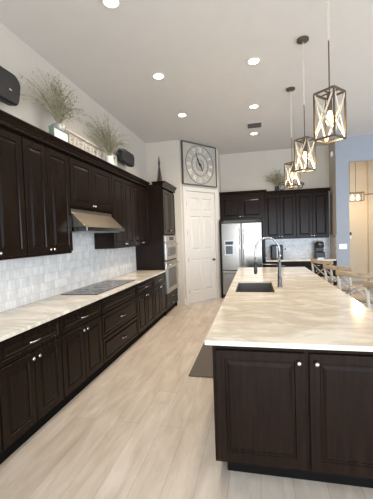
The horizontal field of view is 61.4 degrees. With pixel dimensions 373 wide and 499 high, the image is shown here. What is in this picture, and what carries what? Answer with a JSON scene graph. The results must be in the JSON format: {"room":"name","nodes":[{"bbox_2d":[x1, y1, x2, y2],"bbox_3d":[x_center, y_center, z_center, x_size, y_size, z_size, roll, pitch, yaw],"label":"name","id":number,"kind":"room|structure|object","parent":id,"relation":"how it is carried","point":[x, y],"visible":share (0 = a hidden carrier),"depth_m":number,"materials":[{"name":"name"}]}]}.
{"room":"kitchen","nodes":[
{"label":"kitchen","id":0,"kind":"room"},
{"bbox_2d":[0,22,146,311],"bbox_3d":[-2.026,-0.311,2.166,0.120,3.720,10.600,-1,2,12],"label":"wall","id":1,"kind":"structure","parent":0,"point":[16,56],"depth_m":3.79,"materials":[{"name":"beige paint"}]},
{"bbox_2d":[0,66,20,105],"bbox_3d":[-1.759,-1.507,2.782,0.197,0.299,0.618,-1,2,12],"label":"wall speaker","id":2,"kind":"object","parent":1,"relation":"attached to","point":[10,87],"visible":1,"depth_m":2.90,"materials":[{"name":"black plastic"}]},
{"bbox_2d":[0,125,26,259],"bbox_3d":[-1.700,-0.490,2.537,0.361,1.175,0.738,-1,2,12],"label":"upper cabinet","id":3,"kind":"object","parent":1,"relation":"attached to","point":[13,239],"visible":0.99,"depth_m":2.71,"materials":[{"name":"brown wood"}]},
{"bbox_2d":[19,133,72,257],"bbox_3d":[-1.543,-0.526,3.260,0.361,1.175,0.738,-1,2,12],"label":"upper cabinet","id":4,"kind":"object","parent":1,"relation":"attached to","point":[46,181],"visible":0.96,"depth_m":3.16,"materials":[{"name":"brown wood"}]},
{"bbox_2d":[18,67,87,130],"bbox_3d":[-1.452,-1.597,3.614,0.386,0.928,1.200,-1,2,12],"label":"potted plant","id":5,"kind":"object","parent":4,"relation":"on","point":[59,112],"visible":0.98,"depth_m":3.54,"materials":[{"name":"green plant"}]},
{"bbox_2d":[48,125,68,142],"bbox_3d":[-1.393,-1.220,3.440,0.059,0.185,0.282,-1,2,12],"label":"box","id":6,"kind":"object","parent":4,"relation":"on","point":[53,130],"visible":0.52,"depth_m":3.39,"materials":[{"name":"ceramic"}]},
{"bbox_2d":[0,233,135,311],"bbox_3d":[-1.564,0.128,3.921,0.012,0.835,4.980,-1,2,12],"label":"backsplash","id":7,"kind":"structure","parent":1,"relation":"attached to","point":[23,281],"depth_m":3.89,"materials":[{"name":"tile"}]},
{"bbox_2d":[67,154,111,213],"bbox_3d":[-1.360,-0.827,4.135,0.361,0.660,1.073,-1,2,12],"label":"upper cabinet","id":8,"kind":"object","parent":1,"relation":"attached to","point":[90,184],"visible":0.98,"depth_m":4.00,"materials":[{"name":"brown wood"}]},
{"bbox_2d":[0,109,149,187],"bbox_3d":[-1.183,-1.160,4.136,0.062,0.097,4.145,-1,2,12],"label":"crown molding","id":9,"kind":"structure","parent":8,"relation":"attached to","point":[7,120],"depth_m":3.33,"materials":[{"name":"brown wood"}]},
{"bbox_2d":[65,128,116,165],"bbox_3d":[-1.395,-1.378,4.651,0.028,0.400,1.682,-1,2,12],"label":"carved panel","id":10,"kind":"object","parent":8,"relation":"on","point":[91,148],"visible":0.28,"depth_m":4.55,"materials":[{"name":"beige wood"}]},
{"bbox_2d":[71,209,123,232],"bbox_3d":[-1.263,-0.358,4.138,0.491,0.273,1.053,-1,2,12],"label":"range hood","id":11,"kind":"object","parent":8,"relation":"attached to","point":[83,221],"visible":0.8,"depth_m":3.91,"materials":[{"name":"silver metal"}]},
{"bbox_2d":[94,172,133,248],"bbox_3d":[-1.153,-0.614,5.058,0.361,1.175,0.793,-1,2,12],"label":"upper cabinet","id":12,"kind":"object","parent":1,"relation":"attached to","point":[122,208],"visible":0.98,"depth_m":4.91,"materials":[{"name":"brown wood"}]},
{"bbox_2d":[82,114,129,164],"bbox_3d":[-1.156,-1.659,4.883,0.412,0.924,1.336,-1,2,12],"label":"potted plant","id":13,"kind":"object","parent":12,"relation":"on","point":[109,146],"visible":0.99,"depth_m":4.78,"materials":[{"name":"green plant"}]},
{"bbox_2d":[117,148,133,166],"bbox_3d":[-1.126,-1.656,5.695,0.197,0.250,0.549,-1,2,12],"label":"wall speaker","id":14,"kind":"object","parent":1,"relation":"attached to","point":[126,158],"visible":0.98,"depth_m":5.54,"materials":[{"name":"black plastic"}]},
{"bbox_2d":[130,181,149,246],"bbox_3d":[-0.978,-0.654,5.864,0.361,1.175,0.853,-1,2,12],"label":"upper cabinet","id":15,"kind":"object","parent":1,"relation":"attached to","point":[140,203],"visible":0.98,"depth_m":5.78,"materials":[{"name":"brown wood"}]},
{"bbox_2d":[146,140,183,305],"bbox_3d":[-0.477,-0.574,7.196,0.773,3.720,0.100,-1,2,12],"label":"wall","id":16,"kind":"structure","parent":0,"point":[167,152],"depth_m":7.09,"materials":[{"name":"beige paint"}]},
{"bbox_2d":[0,0,372,154],"bbox_3d":[1.983,-2.356,2.025,8.073,0.100,12.220,-1,2,12],"label":"ceiling","id":17,"kind":"structure","parent":0,"point":[202,49],"depth_m":3.85,"materials":[{"name":"paint"}]},
{"bbox_2d":[101,0,120,8],"bbox_3d":[-0.685,-2.242,2.845,0.170,0.011,0.170,-1,2,12],"label":"recessed light","id":18,"kind":"object","parent":17,"relation":"in","point":[111,4],"visible":1,"depth_m":2.86,"materials":[{"name":"white paint"}]},
{"bbox_2d":[104,0,117,6],"bbox_3d":[-0.685,-2.242,2.845,0.128,0.010,0.128,-1,2,12],"label":"diffuser","id":19,"kind":"object","parent":18,"relation":"attached to","point":[107,3],"depth_m":2.85,"materials":[{"name":"white plastic"}]},
{"bbox_2d":[152,73,164,79],"bbox_3d":[-0.373,-2.309,4.188,0.170,0.011,0.170,-1,2,12],"label":"recessed light","id":20,"kind":"object","parent":17,"relation":"in","point":[158,76],"visible":1,"depth_m":4.18,"materials":[{"name":"white paint"}]},
{"bbox_2d":[154,74,162,78],"bbox_3d":[-0.373,-2.309,4.188,0.128,0.010,0.128,-1,2,12],"label":"diffuser","id":21,"kind":"object","parent":20,"relation":"attached to","point":[156,76],"depth_m":4.18,"materials":[{"name":"white plastic"}]},
{"bbox_2d":[177,113,186,116],"bbox_3d":[-0.076,-2.376,5.555,0.170,0.011,0.170,-1,2,12],"label":"recessed light","id":22,"kind":"object","parent":17,"relation":"in","point":[179,114],"visible":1,"depth_m":5.55,"materials":[{"name":"white paint"}]},
{"bbox_2d":[247,57,260,64],"bbox_3d":[0.834,-2.339,3.904,0.170,0.011,0.170,-1,2,12],"label":"recessed light","id":23,"kind":"object","parent":17,"relation":"in","point":[254,60],"visible":1,"depth_m":3.89,"materials":[{"name":"white paint"}]},
{"bbox_2d":[248,59,258,63],"bbox_3d":[0.834,-2.339,3.904,0.128,0.010,0.128,-1,2,12],"label":"diffuser","id":24,"kind":"object","parent":23,"relation":"attached to","point":[250,61],"depth_m":3.90,"materials":[{"name":"white plastic"}]},
{"bbox_2d":[249,104,258,108],"bbox_3d":[1.135,-2.407,5.290,0.170,0.011,0.170,-1,2,12],"label":"recessed light","id":25,"kind":"object","parent":17,"relation":"in","point":[253,106],"visible":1,"depth_m":5.27,"materials":[{"name":"white paint"}]},
{"bbox_2d":[247,122,261,128],"bbox_3d":[1.342,-2.450,6.196,0.300,0.016,0.300,-1,2,12],"label":"ceiling vent","id":26,"kind":"object","parent":17,"relation":"in","point":[255,124],"visible":1,"depth_m":6.17,"materials":[{"name":"metal"}]},
{"bbox_2d":[284,87,300,187],"bbox_3d":[1.579,-1.675,4.718,0.169,1.456,0.169,-4,3,-36],"label":"pendant light","id":27,"kind":"object","parent":17,"relation":"hanging from","point":[291,172],"visible":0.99,"depth_m":4.72,"materials":[{"name":"brown metal"}]},
{"bbox_2d":[294,35,315,172],"bbox_3d":[1.321,-1.616,3.527,0.169,1.456,0.169,-4,3,-36],"label":"pendant light","id":28,"kind":"object","parent":17,"relation":"hanging from","point":[303,153],"visible":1,"depth_m":3.52,"materials":[{"name":"brown metal"}]},
{"bbox_2d":[313,0,346,143],"bbox_3d":[1.067,-1.558,2.355,0.169,1.456,0.169,-4,3,-36],"label":"pendant light","id":29,"kind":"object","parent":17,"relation":"hanging from","point":[330,117],"visible":1,"depth_m":2.36,"materials":[{"name":"brown metal"}]},
{"bbox_2d":[327,92,331,110],"bbox_3d":[1.082,-1.115,2.374,0.036,0.135,0.035,-4,3,-36],"label":"socket","id":30,"kind":"object","parent":29,"relation":"attached to","point":[329,108],"depth_m":2.36,"materials":[{"name":"brown metal"}]},
{"bbox_2d":[0,281,372,498],"bbox_3d":[2.431,1.387,3.638,8.073,0.100,15.200,-1,2,12],"label":"floor","id":31,"kind":"structure","parent":0,"point":[144,427],"depth_m":2.42,"materials":[{"name":"brown wood"}]},
{"bbox_2d":[0,423,1,453],"bbox_3d":[-1.651,1.108,1.878,0.660,0.884,0.738,-1,2,12],"label":"base cabinet","id":32,"kind":"object","parent":31,"relation":"on","point":[0,423],"visible":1,"depth_m":2.17,"materials":[{"name":"brown wood"}]},
{"bbox_2d":[0,270,165,341],"bbox_3d":[-1.239,0.552,3.869,0.622,0.030,4.975,-1,2,12],"label":"countertop","id":33,"kind":"structure","parent":32,"relation":"on","point":[14,321],"depth_m":3.09,"materials":[{"name":"beige stone"}]},
{"bbox_2d":[61,280,133,294],"bbox_3d":[-1.158,0.509,4.354,0.475,0.009,1.240,-1,2,12],"label":"cooktop","id":34,"kind":"object","parent":33,"relation":"in","point":[98,288],"visible":1,"depth_m":4.19,"materials":[{"name":"grey glass"}]},
{"bbox_2d":[0,318,63,463],"bbox_3d":[-1.496,1.073,2.591,0.660,0.884,0.718,-1,2,12],"label":"base cabinet","id":35,"kind":"object","parent":31,"relation":"on","point":[31,376],"visible":0.99,"depth_m":2.46,"materials":[{"name":"brown wood"}]},
{"bbox_2d":[58,300,103,409],"bbox_3d":[-1.337,1.037,3.323,0.660,0.884,0.778,-1,2,12],"label":"base cabinet","id":36,"kind":"object","parent":31,"relation":"on","point":[81,328],"visible":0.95,"depth_m":3.19,"materials":[{"name":"brown wood"}]},
{"bbox_2d":[99,285,137,373],"bbox_3d":[-1.136,0.992,4.250,0.660,0.884,1.118,-1,2,12],"label":"base cabinet","id":37,"kind":"object","parent":31,"relation":"on","point":[119,312],"visible":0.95,"depth_m":4.07,"materials":[{"name":"brown wood"}]},
{"bbox_2d":[136,278,154,340],"bbox_3d":[-0.934,0.946,5.177,0.660,0.884,0.778,-1,2,12],"label":"base cabinet","id":38,"kind":"object","parent":31,"relation":"on","point":[145,295],"visible":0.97,"depth_m":5.06,"materials":[{"name":"brown wood"}]},
{"bbox_2d":[135,181,177,315],"bbox_3d":[-0.611,-0.020,6.691,0.692,2.665,0.975,-1,2,12],"label":"tall cabinet","id":39,"kind":"object","parent":31,"relation":"on","point":[160,193],"visible":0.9,"depth_m":6.27,"materials":[{"name":"brown wood"}]},
{"bbox_2d":[157,157,161,180],"bbox_3d":[-0.565,-1.642,6.655,0.121,0.660,0.216,-1,2,12],"label":"figurine","id":40,"kind":"object","parent":39,"relation":"on","point":[159,176],"visible":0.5,"depth_m":6.60,"materials":[{"name":"metal"}]},
{"bbox_2d":[164,236,177,260],"bbox_3d":[-0.527,-0.040,6.710,0.541,0.498,0.870,-1,2,12],"label":"microwave","id":41,"kind":"object","parent":39,"relation":"in","point":[170,246],"visible":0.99,"depth_m":6.54,"materials":[{"name":"silver metal"}]},
{"bbox_2d":[165,259,178,293],"bbox_3d":[-0.527,0.559,6.740,0.597,0.658,0.870,-1,2,12],"label":"oven","id":42,"kind":"object","parent":39,"relation":"in","point":[171,274],"visible":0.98,"depth_m":6.56,"materials":[{"name":"silver metal"}]},
{"bbox_2d":[152,273,166,326],"bbox_3d":[-0.769,0.909,5.936,0.660,0.884,0.773,-1,2,12],"label":"base cabinet","id":43,"kind":"object","parent":31,"relation":"on","point":[159,284],"visible":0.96,"depth_m":5.82,"materials":[{"name":"brown wood"}]},
{"bbox_2d":[188,341,212,377],"bbox_3d":[0.380,1.377,4.145,0.435,0.018,1.380,-1,2,12],"label":"floor mat","id":44,"kind":"object","parent":31,"relation":"on","point":[203,364],"visible":0.31,"depth_m":3.79,"materials":[{"name":"fabric"}]},
{"bbox_2d":[221,222,262,296],"bbox_3d":[1.417,0.256,7.946,0.965,1.830,0.792,-1,2,12],"label":"refrigerator","id":45,"kind":"object","parent":31,"relation":"on","point":[239,240],"visible":0.74,"depth_m":7.63,"materials":[{"name":"silver metal"}]},
{"bbox_2d":[219,218,265,297],"bbox_3d":[1.455,0.211,8.031,1.095,1.949,0.715,-1,2,12],"label":"refrigerator surround","id":46,"kind":"object","parent":31,"relation":"on","point":[263,219],"visible":0.64,"depth_m":7.77,"materials":[{"name":"brown wood"}]},
{"bbox_2d":[266,261,299,266],"bbox_3d":[2.406,0.718,7.885,0.788,0.884,0.646,-1,2,12],"label":"base cabinet","id":47,"kind":"object","parent":31,"relation":"on","point":[284,263],"visible":0.23,"depth_m":7.58,"materials":[{"name":"brown wood"}]},
{"bbox_2d":[266,257,335,261],"bbox_3d":[2.783,0.250,7.787,1.591,0.030,0.617,-1,2,12],"label":"countertop","id":48,"kind":"structure","parent":47,"relation":"on","point":[327,258],"depth_m":7.61,"materials":[{"name":"beige stone"}]},
{"bbox_2d":[271,245,282,259],"bbox_3d":[2.281,0.066,7.929,0.290,0.360,0.280,-1,2,12],"label":"toaster","id":49,"kind":"object","parent":48,"relation":"on","point":[274,249],"visible":0.88,"depth_m":7.82,"materials":[{"name":"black metal"}]},
{"bbox_2d":[314,241,324,258],"bbox_3d":[3.274,0.010,7.725,0.220,0.420,0.333,-1,2,12],"label":"coffee maker","id":50,"kind":"object","parent":48,"relation":"on","point":[319,253],"visible":1,"depth_m":7.65,"materials":[{"name":"black plastic"}]},
{"bbox_2d":[212,345,372,487],"bbox_3d":[0.790,1.012,2.161,1.140,0.884,0.613,-1,2,12],"label":"base cabinet","id":51,"kind":"object","parent":31,"relation":"on","point":[304,414],"visible":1,"depth_m":1.92,"materials":[{"name":"brown wood"}]},
{"bbox_2d":[205,267,372,351],"bbox_3d":[1.185,0.464,3.974,1.244,0.030,4.384,-1,2,12],"label":"countertop","id":52,"kind":"structure","parent":51,"relation":"on","point":[308,312],"depth_m":2.46,"materials":[{"name":"beige stone"}]},
{"bbox_2d":[236,283,273,291],"bbox_3d":[0.868,0.603,3.975,0.464,0.224,0.894,-1,2,12],"label":"sink","id":53,"kind":"object","parent":52,"relation":"in","point":[242,287],"visible":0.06,"depth_m":4.39,"materials":[{"name":"black metal"}]},
{"bbox_2d":[254,237,282,286],"bbox_3d":[0.986,0.153,3.800,0.341,0.619,0.146,-1,2,12],"label":"faucet","id":54,"kind":"object","parent":52,"relation":"on","point":[279,275],"visible":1,"depth_m":3.81,"materials":[{"name":"silver metal"}]},
{"bbox_2d":[300,261,335,285],"bbox_3d":[3.179,0.698,7.716,0.788,0.884,0.646,-1,2,12],"label":"base cabinet","id":55,"kind":"object","parent":31,"relation":"on","point":[307,264],"visible":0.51,"depth_m":7.43,"materials":[{"name":"brown wood"}]},
{"bbox_2d":[310,259,348,294],"bbox_3d":[2.673,0.710,5.871,0.526,1.052,0.560,-3,3,-18],"label":"bar stool","id":56,"kind":"object","parent":31,"relation":"on","point":[330,278],"visible":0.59,"depth_m":5.73,"materials":[{"name":"brown wood"}]},
{"bbox_2d":[323,264,370,306],"bbox_3d":[2.477,0.759,4.865,0.526,1.052,0.560,-3,3,-19],"label":"bar stool","id":57,"kind":"object","parent":31,"relation":"on","point":[346,288],"visible":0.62,"depth_m":4.71,"materials":[{"name":"brown wood"}]},
{"bbox_2d":[336,270,372,303],"bbox_3d":[2.311,0.798,4.069,0.526,1.052,0.560,-3,3,-30],"label":"bar stool","id":58,"kind":"object","parent":31,"relation":"on","point":[361,297],"visible":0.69,"depth_m":3.97,"materials":[{"name":"brown wood"}]},
{"bbox_2d":[363,280,372,308],"bbox_3d":[2.138,0.843,3.116,0.526,1.052,0.560,-3,3,-22],"label":"bar stool","id":59,"kind":"object","parent":31,"relation":"on","point":[367,284],"visible":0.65,"depth_m":3.24,"materials":[{"name":"brown wood"}]},
{"bbox_2d":[179,140,221,305],"bbox_3d":[0.329,-0.615,7.510,1.250,3.720,0.100,-4,3,-41],"label":"wall","id":60,"kind":"structure","parent":0,"point":[181,184],"depth_m":7.13,"materials":[{"name":"beige paint"}]},
{"bbox_2d":[181,140,216,187],"bbox_3d":[0.317,-1.975,7.345,1.090,0.960,0.054,-4,3,-41],"label":"wall clock","id":61,"kind":"object","parent":60,"relation":"attached to","point":[198,161],"visible":1,"depth_m":7.32,"materials":[{"name":"grey wood"}]},
{"bbox_2d":[186,191,216,303],"bbox_3d":[0.378,-0.065,7.479,0.937,2.590,0.101,-4,3,-41],"label":"door","id":62,"kind":"structure","parent":60,"relation":"in","point":[200,205],"depth_m":7.48,"materials":[{"name":"white paint"}]},
{"bbox_2d":[182,186,220,304],"bbox_3d":[0.386,-0.105,7.482,1.135,2.700,0.025,-4,3,-41],"label":"trim","id":63,"kind":"structure","parent":60,"relation":"attached to","point":[184,188],"depth_m":7.30,"materials":[{"name":"white paint"}]},
{"bbox_2d":[217,149,220,215],"bbox_3d":[0.860,-0.664,8.233,0.100,3.720,0.700,-1,2,12],"label":"wall","id":64,"kind":"structure","parent":0,"point":[219,169],"depth_m":8.05,"materials":[{"name":"beige paint"}]},
{"bbox_2d":[220,145,329,265],"bbox_3d":[2.356,-0.715,8.223,2.830,3.720,0.120,-1,2,12],"label":"wall","id":65,"kind":"structure","parent":0,"point":[245,171],"depth_m":8.16,"materials":[{"name":"beige paint"}]},
{"bbox_2d":[219,189,266,220],"bbox_3d":[1.455,-1.115,8.048,1.155,0.695,0.555,-1,2,12],"label":"upper cabinet","id":66,"kind":"object","parent":65,"relation":"attached to","point":[236,205],"visible":0.99,"depth_m":7.82,"materials":[{"name":"brown wood"}]},
{"bbox_2d":[264,193,295,238],"bbox_3d":[2.365,-0.857,7.964,0.753,1.175,0.358,-1,2,12],"label":"upper cabinet","id":67,"kind":"object","parent":65,"relation":"attached to","point":[279,209],"visible":0.95,"depth_m":7.82,"materials":[{"name":"brown wood"}]},
{"bbox_2d":[263,167,289,190],"bbox_3d":[2.313,-1.775,7.975,0.771,0.659,0.122,-1,2,12],"label":"potted plant","id":68,"kind":"object","parent":67,"relation":"on","point":[277,177],"visible":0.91,"depth_m":7.97,"materials":[{"name":"plant"}]},
{"bbox_2d":[278,181,303,189],"bbox_3d":[2.600,-1.571,7.774,0.640,0.248,0.022,-1,2,12],"label":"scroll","id":69,"kind":"object","parent":67,"relation":"on","point":[290,181],"visible":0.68,"depth_m":7.78},
{"bbox_2d":[265,234,329,258],"bbox_3d":[2.843,-0.072,8.081,1.610,0.585,0.012,-1,2,12],"label":"backsplash","id":70,"kind":"structure","parent":65,"relation":"attached to","point":[297,247],"depth_m":8.07,"materials":[{"name":"tile"}]},
{"bbox_2d":[296,191,328,237],"bbox_3d":[3.106,-0.876,7.802,0.756,1.175,0.358,-1,2,12],"label":"upper cabinet","id":71,"kind":"object","parent":65,"relation":"attached to","point":[312,208],"visible":0.98,"depth_m":7.66,"materials":[{"name":"brown wood"}]},
{"bbox_2d":[267,187,330,194],"bbox_3d":[2.724,-1.429,7.681,1.485,0.085,0.050,-1,2,12],"label":"crown molding","id":72,"kind":"structure","parent":71,"relation":"attached to","point":[326,188],"depth_m":7.67,"materials":[{"name":"brown wood"}]},
{"bbox_2d":[329,138,336,284],"bbox_3d":[3.603,-0.731,7.582,0.120,3.720,0.600,-1,2,12],"label":"wall","id":73,"kind":"structure","parent":0,"point":[332,176],"depth_m":7.54,"materials":[{"name":"beige paint"}]},
{"bbox_2d":[330,234,336,258],"bbox_3d":[3.560,-0.078,7.618,0.012,0.585,0.588,-1,2,12],"label":"trim","id":74,"kind":"structure","parent":73,"relation":"attached to","point":[333,248],"depth_m":7.57,"materials":[{"name":"tile"}]},
{"bbox_2d":[335,134,372,291],"bbox_3d":[5.266,-0.762,6.948,3.639,3.720,0.110,-1,2,12],"label":"wall","id":75,"kind":"structure","parent":0,"point":[358,148],"depth_m":7.22,"materials":[{"name":"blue paint"}]},
{"bbox_2d":[339,244,346,248],"bbox_3d":[3.630,-0.069,7.276,0.170,0.120,0.010,-1,2,12],"label":"switch plate","id":76,"kind":"object","parent":75,"relation":"attached to","point":[341,246],"visible":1,"depth_m":7.27,"materials":[{"name":"white plastic"}]},
{"bbox_2d":[349,161,367,280],"bbox_3d":[5.951,-0.896,9.585,3.620,3.720,0.120,-1,2,12],"label":"wall","id":77,"kind":"structure","parent":0,"point":[358,242],"depth_m":9.66,"materials":[{"name":"beige paint"}]},
{"bbox_2d":[351,277,364,280],"bbox_3d":[4.865,0.924,9.838,1.300,0.140,0.020,-1,2,12],"label":"baseboard","id":78,"kind":"structure","parent":77,"relation":"attached to","point":[352,279],"depth_m":9.73,"materials":[{"name":"white paint"}]},
{"bbox_2d":[367,161,372,280],"bbox_3d":[5.580,-0.881,9.528,0.120,3.720,0.150,-1,2,12],"label":"trim","id":79,"kind":"structure","parent":77,"relation":"attached to","point":[369,163],"depth_m":9.47,"materials":[{"name":"beige paint"}]},
{"bbox_3d":[5.608,-2.741,8.231,3.620,0.100,2.730,-1,2,12],"label":"ceiling","id":80,"kind":"structure","parent":0,"visible":0},
{"bbox_2d":[349,164,363,201],"bbox_3d":[4.762,-2.038,9.008,0.538,1.308,0.258,-1,2,12],"label":"linear chandelier","id":81,"kind":"object","parent":80,"relation":"hanging from","point":[355,192],"visible":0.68,"depth_m":9.00,"materials":[{"name":"brown metal"}]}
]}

